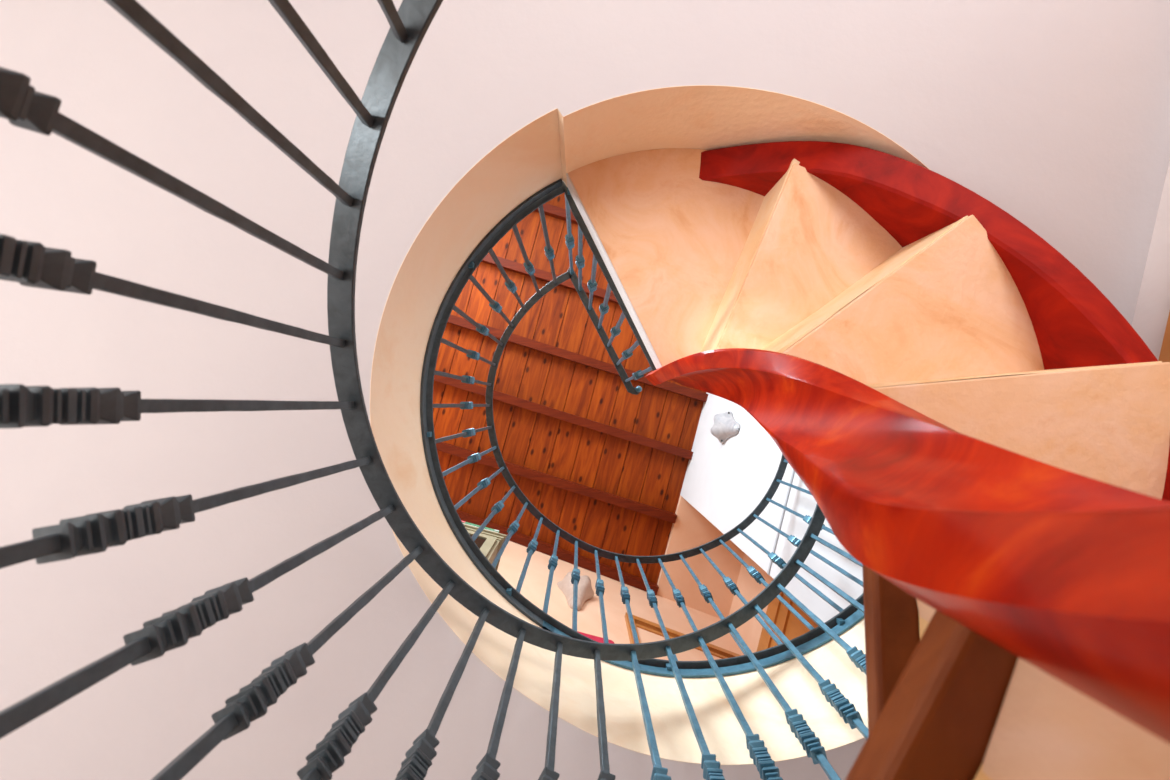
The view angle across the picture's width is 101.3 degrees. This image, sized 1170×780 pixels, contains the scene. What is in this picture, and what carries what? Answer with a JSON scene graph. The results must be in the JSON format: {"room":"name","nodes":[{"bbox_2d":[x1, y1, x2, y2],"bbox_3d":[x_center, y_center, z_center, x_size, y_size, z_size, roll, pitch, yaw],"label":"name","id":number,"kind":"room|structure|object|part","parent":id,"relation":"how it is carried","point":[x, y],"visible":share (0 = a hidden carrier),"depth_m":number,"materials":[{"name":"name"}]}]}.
{"room":"spiral staircase","nodes":[
{"label":"spiral staircase","id":0,"kind":"room"},
{"bbox_2d":[0,0,1169,779],"bbox_3d":[-0.290,-0.443,1.140,4.420,0.190,3.820,15,-92,0],"label":"wall","id":1,"kind":"structure","parent":0,"point":[1055,113],"depth_m":1.04,"materials":[{"name":"white paint"}]},
{"bbox_2d":[433,192,743,617],"bbox_3d":[-0.345,-0.295,4.495,4.424,0.145,3.920,15,-92,0],"label":"ceiling","id":2,"kind":"structure","parent":0,"point":[605,463],"depth_m":4.48,"materials":[{"name":"orange wood"}]},
{"bbox_2d":[497,541,743,654],"bbox_3d":[-0.776,1.354,2.939,4.453,3.225,0.119,20,-92,0],"label":"wall","id":3,"kind":"structure","parent":0,"point":[534,586],"depth_m":3.81,"materials":[{"name":"beige paint"}]},
{"bbox_2d":[557,571,593,609],"bbox_3d":[-0.059,1.508,3.612,0.311,0.376,0.138,15,-92,0],"label":"wall lamp","id":4,"kind":"object","parent":3,"relation":"attached to","point":[585,591],"visible":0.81,"depth_m":3.66,"materials":[{"name":"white glass"}]},
{"bbox_2d":[625,612,740,660],"bbox_3d":[0.772,1.821,2.483,0.963,2.305,0.060,20,-92,0],"label":"door","id":5,"kind":"structure","parent":3,"relation":"in","point":[647,631],"depth_m":3.50,"materials":[{"name":"brown wood"}]},
{"bbox_2d":[729,553,773,652],"bbox_3d":[1.216,1.506,2.959,0.692,3.225,1.145,15,-92,0],"label":"wall","id":6,"kind":"structure","parent":0,"point":[750,631],"depth_m":4.04,"materials":[{"name":"beige paint"}]},
{"bbox_2d":[757,591,817,651],"bbox_3d":[1.417,1.599,2.508,0.060,2.325,0.800,15,-92,0],"label":"door","id":7,"kind":"structure","parent":6,"relation":"in","point":[789,625],"depth_m":3.41,"materials":[{"name":"brown wood"}]},
{"bbox_3d":[1.424,1.601,2.508,0.045,2.325,0.800,15,-92,0],"label":"casing","id":8,"kind":"part","parent":7,"relation":"part of","materials":[{"name":"brown wood"}]},
{"bbox_2d":[680,160,1169,622],"bbox_3d":[1.218,0.017,1.670,0.120,5.890,3.900,15,-92,0],"label":"wall","id":9,"kind":"structure","parent":0,"point":[725,482],"depth_m":2.51,"materials":[{"name":"white paint"}]},
{"bbox_2d":[370,85,929,764],"bbox_3d":[0.281,0.066,1.206,1.488,0.340,1.465,0,-92,-1],"label":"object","id":10,"kind":"structure","parent":9,"relation":"attached to","point":[541,153],"depth_m":1.16,"materials":[{"name":"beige paint"}]},
{"bbox_2d":[710,411,739,443],"bbox_3d":[1.022,0.266,3.504,0.116,0.318,0.258,15,-92,0],"label":"wall lamp","id":11,"kind":"object","parent":9,"relation":"attached to","point":[725,426],"visible":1,"depth_m":3.54,"materials":[{"name":"white glass"}]},
{"bbox_2d":[767,470,794,574],"bbox_3d":[1.280,-0.472,2.433,0.007,0.015,2.875,15,-92,0],"label":"trim","id":12,"kind":"structure","parent":9,"relation":"attached to","point":[793,471],"depth_m":2.39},
{"bbox_2d":[1158,311,1169,361],"bbox_3d":[1.275,-0.520,-0.142,0.060,2.235,1.050,15,-92,0],"label":"door","id":13,"kind":"structure","parent":9,"relation":"in","point":[1164,356],"depth_m":0.96,"materials":[{"name":"brown wood"}]},
{"bbox_3d":[-0.284,-0.430,-1.331,5.789,0.100,5.491,0,-92,-1],"label":"floor","id":14,"kind":"structure","parent":0,"visible":0},
{"bbox_2d":[566,141,1169,779],"bbox_3d":[0.271,-0.007,0.108,1.380,2.790,1.382,0,-92,-1],"label":"spiral staircase","id":15,"kind":"structure","parent":14,"relation":"on","point":[970,417],"depth_m":0.74,"materials":[{"name":"orange paint"}]},
{"bbox_2d":[0,0,867,779],"bbox_3d":[0.265,0.009,0.628,1.351,3.075,1.351,16,-92,0],"label":"stair railing","id":16,"kind":"object","parent":15,"relation":"attached to","point":[28,263],"visible":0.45,"depth_m":0.55,"materials":[{"name":"metal"}]},
{"bbox_3d":[0.260,0.021,1.010,1.351,2.311,1.351,0,-92,-1],"label":"handrail","id":17,"kind":"part","parent":16,"relation":"part of","materials":[{"name":"metal"}]},
{"bbox_3d":[-0.290,-0.432,1.310,5.225,0.150,4.784,0,-92,-1],"label":"floor","id":18,"kind":"structure","parent":0,"visible":0},
{"bbox_2d":[464,524,506,569],"bbox_3d":[-0.969,0.945,2.249,0.890,1.825,0.290,15,-92,0],"label":"tall cabinet","id":19,"kind":"object","parent":18,"relation":"on","point":[489,542],"visible":0.09,"depth_m":3.04,"materials":[{"name":"beige paint"}]},
{"bbox_3d":[-0.748,0.888,2.266,0.282,1.540,0.009,15,-92,0],"label":"pane","id":20,"kind":"part","parent":19,"relation":"part of","materials":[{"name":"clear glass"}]},
{"bbox_2d":[462,521,498,532],"bbox_3d":[-0.871,0.988,3.180,0.556,0.035,0.254,15,-92,0],"label":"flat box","id":21,"kind":"object","parent":19,"relation":"on","point":[463,522],"visible":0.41,"depth_m":3.18,"materials":[{"name":"green"}]},
{"bbox_3d":[-0.748,0.885,2.266,0.392,1.650,0.018,15,-92,0],"label":"door","id":22,"kind":"part","parent":19,"relation":"part of","materials":[{"name":"beige paint"}]},
{"bbox_2d":[577,631,614,643],"bbox_3d":[-0.212,1.199,1.717,0.620,0.760,0.405,15,-92,0],"label":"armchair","id":23,"kind":"object","parent":18,"relation":"on","point":[595,638],"visible":0.02,"depth_m":2.07,"materials":[{"name":"fabric"}]},
{"bbox_2d":[420,179,863,677],"bbox_3d":[0.274,0.097,1.853,1.500,0.993,1.454,0,-92,-1],"label":"landing railing","id":24,"kind":"object","parent":18,"relation":"on","point":[850,616],"visible":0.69,"depth_m":1.54,"materials":[{"name":"metal"}]},
{"bbox_3d":[0.267,0.111,2.340,1.501,0.018,1.456,0,-92,-1],"label":"handrail","id":25,"kind":"part","parent":24,"relation":"part of","materials":[{"name":"metal"}]}
]}

